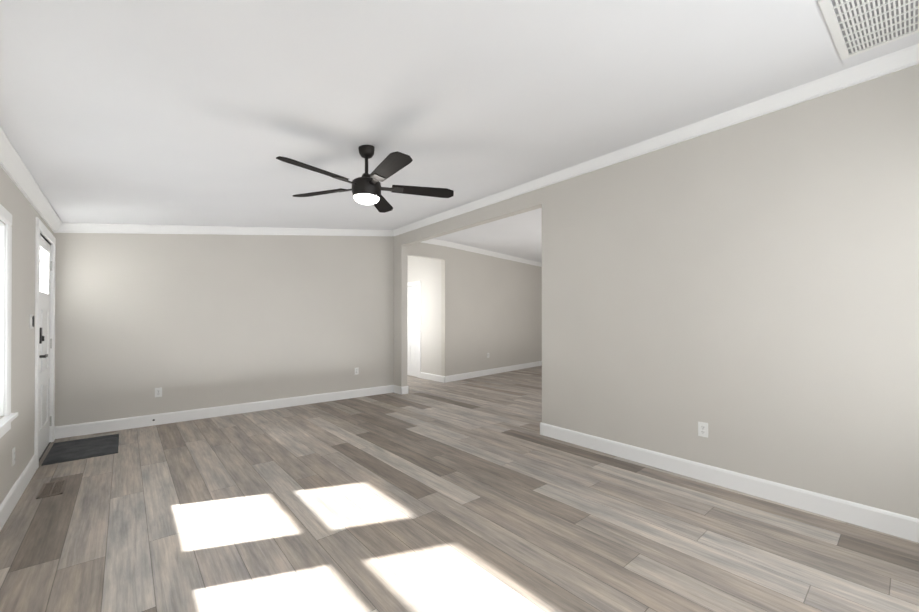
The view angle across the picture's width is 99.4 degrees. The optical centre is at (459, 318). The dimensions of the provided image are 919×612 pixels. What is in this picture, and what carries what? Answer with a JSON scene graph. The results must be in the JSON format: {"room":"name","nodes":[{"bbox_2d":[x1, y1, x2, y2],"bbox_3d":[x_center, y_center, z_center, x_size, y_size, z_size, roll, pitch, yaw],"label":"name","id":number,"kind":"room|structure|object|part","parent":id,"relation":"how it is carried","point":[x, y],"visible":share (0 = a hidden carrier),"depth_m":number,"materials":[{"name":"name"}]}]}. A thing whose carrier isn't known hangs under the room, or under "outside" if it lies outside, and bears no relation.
{"room":"empty living room","nodes":[
{"label":"empty living room","id":0,"kind":"room"},
{"bbox_2d":[0,166,53,503],"bbox_3d":[-2.231,-0.337,1.596,0.160,3.200,6.810,0,0,-41],"label":"wall","id":1,"kind":"structure","parent":0,"point":[19,207],"depth_m":2.84,"materials":[{"name":"paint"}]},
{"bbox_2d":[0,204,17,437],"bbox_3d":[-2.640,0.013,2.106,0.205,1.394,1.030,0,0,-41],"label":"window","id":2,"kind":"structure","parent":1,"relation":"in","point":[8,418],"depth_m":2.45,"materials":[{"name":"white"}]},
{"bbox_2d":[12,447,14,465],"bbox_3d":[-3.036,0.938,2.658,0.008,0.114,0.070,0,0,-41],"label":"electrical outlet","id":3,"kind":"object","parent":1,"relation":"attached to","point":[13,456],"visible":1,"depth_m":2.64,"materials":[{"name":"white plastic"}]},
{"bbox_2d":[0,454,36,530],"bbox_3d":[-1.809,1.196,1.232,0.015,0.131,5.400,0,0,-41],"label":"baseboard","id":4,"kind":"structure","parent":1,"relation":"attached to","point":[10,501],"depth_m":2.69,"materials":[{"name":"white wood"}]},
{"bbox_2d":[0,127,63,232],"bbox_3d":[-2.156,-0.974,1.689,0.070,0.095,6.530,0,0,-41],"label":"crown molding","id":5,"kind":"structure","parent":1,"relation":"attached to","point":[14,167],"depth_m":2.76,"materials":[{"name":"white wood"}]},
{"bbox_2d":[32,314,34,327],"bbox_3d":[-3.474,0.021,3.176,0.012,0.114,0.070,0,0,-41],"label":"light switch","id":6,"kind":"object","parent":1,"relation":"attached to","point":[33,318],"visible":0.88,"depth_m":3.16,"materials":[{"name":"white plastic"}]},
{"bbox_2d":[39,442,50,460],"bbox_3d":[-3.986,1.271,3.633,0.160,0.004,0.874,0,0,-41],"label":"front door sill","id":7,"kind":"structure","parent":1,"relation":"attached to","point":[44,451],"depth_m":3.73,"materials":[{"name":"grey metal"}]},
{"bbox_2d":[34,217,55,468],"bbox_3d":[-3.979,0.207,3.644,0.178,2.131,1.068,0,0,-41],"label":"door frame","id":8,"kind":"structure","parent":1,"relation":"attached to","point":[41,227],"depth_m":3.68,"materials":[{"name":"white wood"}]},
{"bbox_3d":[-3.950,-0.452,3.673,0.052,0.450,0.638,0,0,-41],"label":"front door glass frame","id":9,"kind":"part","parent":8,"relation":"part of","materials":[{"name":"glass"}]},
{"bbox_2d":[39,235,51,457],"bbox_3d":[-3.932,0.253,3.692,0.100,2.028,0.878,0,0,-41],"label":"front door","id":10,"kind":"structure","parent":1,"relation":"in","point":[44,385],"depth_m":3.77,"materials":[{"name":"white wood"}]},
{"bbox_2d":[40,249,45,292],"bbox_3d":[-3.950,-0.452,3.673,0.006,0.418,0.606,0,0,-41],"label":"window glass","id":11,"kind":"structure","parent":10,"relation":"in","point":[40,272],"depth_m":3.67,"materials":[{"name":"glass"}]},
{"bbox_3d":[-3.704,0.223,3.460,0.056,0.291,0.161,0,0,-41],"label":"handle","id":12,"kind":"part","parent":10,"relation":"part of","materials":[{"name":"black metal"}]},
{"bbox_3d":[-4.212,0.255,4.020,0.013,1.700,0.014,0,0,-41],"label":"front door hinge","id":13,"kind":"part","parent":10,"relation":"part of","materials":[{"name":"white wood"}]},
{"bbox_2d":[54,233,393,425],"bbox_3d":[-2.710,-0.318,5.593,4.320,3.200,0.120,0,0,-41],"label":"wall","id":14,"kind":"structure","parent":0,"point":[190,321],"depth_m":5.08,"materials":[{"name":"paint"}]},
{"bbox_2d":[155,387,161,396],"bbox_3d":[-3.635,0.888,4.708,0.070,0.114,0.008,0,0,-41],"label":"electrical outlet","id":15,"kind":"object","parent":14,"relation":"attached to","point":[158,392],"visible":1,"depth_m":4.71,"materials":[{"name":"white plastic"}]},
{"bbox_2d":[64,223,383,235],"bbox_3d":[-2.773,-1.229,5.418,3.810,0.642,0.070,0,0,-41],"label":"crown molding","id":16,"kind":"structure","parent":14,"relation":"attached to","point":[68,227],"depth_m":5.00,"materials":[{"name":"white wood"}]},
{"bbox_2d":[55,385,395,438],"bbox_3d":[-2.725,1.216,5.480,4.158,0.131,0.020,0,0,-41],"label":"baseboard","id":17,"kind":"structure","parent":14,"relation":"attached to","point":[72,430],"depth_m":5.00,"materials":[{"name":"white wood"}]},
{"bbox_2d":[408,256,440,374],"bbox_3d":[-1.077,-0.302,8.912,0.120,3.200,2.310,0,0,-41],"label":"wall","id":18,"kind":"structure","parent":0,"point":[426,272],"depth_m":8.31,"materials":[{"name":"white paint"}]},
{"bbox_2d":[407,286,417,376],"bbox_3d":[-1.141,0.278,8.940,0.044,2.028,0.778,0,0,-41],"label":"hall door","id":19,"kind":"structure","parent":18,"relation":"in","point":[412,331],"depth_m":8.82,"materials":[{"name":"white wood"}]},
{"bbox_2d":[408,281,420,377],"bbox_3d":[-1.127,0.233,8.953,0.138,2.131,0.978,0,0,-41],"label":"door frame","id":20,"kind":"structure","parent":18,"relation":"attached to","point":[416,283],"depth_m":8.56,"materials":[{"name":"white wood"}]},
{"bbox_2d":[0,366,918,611],"bbox_3d":[0.774,1.333,5.887,10.600,0.100,9.700,0,0,-41],"label":"floor","id":21,"kind":"structure","parent":0,"point":[479,494],"depth_m":2.35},
{"bbox_2d":[36,479,67,498],"bbox_3d":[-3.034,1.267,2.909,0.130,0.005,0.330,0,0,-41],"label":"floor vent","id":22,"kind":"object","parent":21,"relation":"in","point":[52,488],"visible":1,"depth_m":2.90,"materials":[{"name":"brown metal"}]},
{"bbox_2d":[41,434,118,465],"bbox_3d":[-3.687,1.267,3.838,0.500,0.013,0.800,0,0,-41],"label":"doormat","id":23,"kind":"object","parent":21,"relation":"on","point":[66,451],"visible":1,"depth_m":3.76,"materials":[{"name":"fabric"}]},
{"bbox_2d":[0,0,918,229],"bbox_3d":[-0.597,-1.481,3.030,4.220,0.938,6.570,0,0,-41],"label":"ceiling","id":24,"kind":"structure","parent":0,"point":[179,112],"depth_m":2.14,"materials":[{"name":"paint"}]},
{"bbox_2d":[352,145,380,199],"bbox_3d":[-0.689,-1.099,2.890,0.212,0.410,0.212,0,0,-41],"label":"ceiling fan","id":25,"kind":"object","parent":24,"relation":"hanging from","point":[362,185],"visible":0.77,"depth_m":2.83,"materials":[{"name":"brown metal"}]},
{"bbox_2d":[334,189,351,191],"bbox_3d":[-0.859,-0.979,2.955,0.175,0.020,0.080,0,12,21],"label":"iron","id":26,"kind":"object","parent":25,"relation":"attached to","point":[342,190],"visible":0.62,"depth_m":2.94,"materials":[{"name":"brown metal"}]},
{"bbox_2d":[292,188,345,196],"bbox_3d":[-1.089,-0.981,3.042,0.487,0.006,0.138,0,12,21],"label":"blade","id":27,"kind":"object","parent":26,"relation":"attached to","point":[315,193],"visible":0.9,"depth_m":3.04,"materials":[{"name":"black wood"}]},
{"bbox_2d":[332,176,355,183],"bbox_3d":[-0.804,-0.980,2.748,0.080,0.020,0.175,15,9,38],"label":"iron","id":28,"kind":"object","parent":25,"relation":"attached to","point":[340,178],"visible":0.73,"depth_m":2.72,"materials":[{"name":"brown metal"}]},
{"bbox_2d":[276,156,348,179],"bbox_3d":[-0.958,-0.983,2.556,0.138,0.006,0.487,15,9,38],"label":"blade","id":29,"kind":"object","parent":28,"relation":"attached to","point":[301,164],"visible":0.83,"depth_m":2.50,"materials":[{"name":"black wood"}]},
{"bbox_2d":[353,194,378,204],"bbox_3d":[-0.689,-0.875,2.889,0.188,0.048,0.188,0,0,-41],"label":"globe","id":30,"kind":"object","parent":25,"relation":"attached to","point":[367,199],"visible":1,"depth_m":2.84},
{"bbox_2d":[369,173,384,184],"bbox_3d":[-0.590,-0.980,2.736,0.080,0.020,0.175,14,-8,-32],"label":"iron","id":31,"kind":"object","parent":25,"relation":"attached to","point":[375,177],"visible":0.94,"depth_m":2.71,"materials":[{"name":"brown metal"}]},
{"bbox_2d":[369,151,412,181],"bbox_3d":[-0.455,-0.983,2.531,0.138,0.006,0.487,14,-8,-32],"label":"blade","id":32,"kind":"object","parent":31,"relation":"attached to","point":[390,164],"visible":0.98,"depth_m":2.48,"materials":[{"name":"black wood"}]},
{"bbox_2d":[381,186,403,192],"bbox_3d":[-0.513,-0.979,2.936,0.175,0.020,0.080,0,-12,-15],"label":"iron","id":33,"kind":"object","parent":25,"relation":"attached to","point":[394,189],"visible":0.83,"depth_m":2.93,"materials":[{"name":"brown metal"}]},
{"bbox_2d":[392,185,453,197],"bbox_3d":[-0.276,-0.981,3.002,0.486,0.006,0.138,0,-12,-15],"label":"blade","id":34,"kind":"object","parent":33,"relation":"attached to","point":[432,192],"visible":0.98,"depth_m":3.00,"materials":[{"name":"black wood"}]},
{"bbox_2d":[818,0,918,59],"bbox_3d":[2.063,-1.451,1.788,0.840,0.122,0.520,0,0,-41],"label":"ceiling vent","id":35,"kind":"object","parent":24,"relation":"in","point":[855,27],"visible":1,"depth_m":1.92,"materials":[{"name":"white metal"}]},
{"bbox_2d":[408,242,541,375],"bbox_3d":[0.684,-0.300,9.293,5.910,3.200,0.833,0,0,-41],"label":"wall","id":36,"kind":"structure","parent":0,"point":[491,306],"depth_m":8.94,"materials":[{"name":"paint"}]},
{"bbox_2d":[421,239,541,266],"bbox_3d":[0.782,-1.513,9.257,5.640,0.095,0.783,0,0,-41],"label":"crown molding","id":37,"kind":"structure","parent":36,"relation":"attached to","point":[470,249],"depth_m":8.45,"materials":[{"name":"white wood"}]},
{"bbox_2d":[423,361,541,382],"bbox_3d":[1.203,1.236,9.653,4.587,0.131,0.745,0,0,-41],"label":"baseboard","id":38,"kind":"structure","parent":36,"relation":"attached to","point":[446,379],"depth_m":8.69,"materials":[{"name":"white wood"}]},
{"bbox_2d":[433,208,541,262],"bbox_3d":[2.312,-1.750,7.288,6.100,0.360,9.240,0,0,-41],"label":"ceiling","id":39,"kind":"structure","parent":0,"point":[519,235],"depth_m":7.43,"materials":[{"name":"paint"}]},
{"bbox_2d":[394,64,918,518],"bbox_3d":[0.109,-0.319,5.390,0.368,3.200,9.200,0,0,-41],"label":"wall","id":40,"kind":"structure","parent":0,"point":[747,291],"depth_m":2.81,"materials":[{"name":"paint"}]},
{"bbox_2d":[384,43,918,235],"bbox_3d":[0.879,-1.497,4.297,0.246,0.118,6.530,0,0,-41],"label":"crown molding","id":41,"kind":"structure","parent":40,"relation":"attached to","point":[907,57],"depth_m":2.96,"materials":[{"name":"white wood"}]},
{"bbox_2d":[698,421,707,437],"bbox_3d":[1.913,0.870,3.062,0.008,0.114,0.070,0,0,-41],"label":"electrical outlet","id":42,"kind":"object","parent":40,"relation":"attached to","point":[702,429],"visible":1,"depth_m":3.06,"materials":[{"name":"white plastic"}]},
{"bbox_2d":[540,422,918,542],"bbox_3d":[1.917,1.204,3.051,0.103,0.131,3.245,0,0,-41],"label":"baseboard","id":43,"kind":"structure","parent":40,"relation":"attached to","point":[888,522],"depth_m":2.77,"materials":[{"name":"white wood"}]},
{"label":"iron","id":44,"kind":"object","parent":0,"visible":0},
{"bbox_2d":[373,195,392,212],"bbox_3d":[-0.668,-0.979,3.317,0.138,0.006,0.486,-12,-1,3],"label":"blade","id":45,"kind":"object","parent":44,"relation":"attached to","point":[382,205],"visible":0.73,"depth_m":3.37,"materials":[{"name":"black wood"}]}
]}

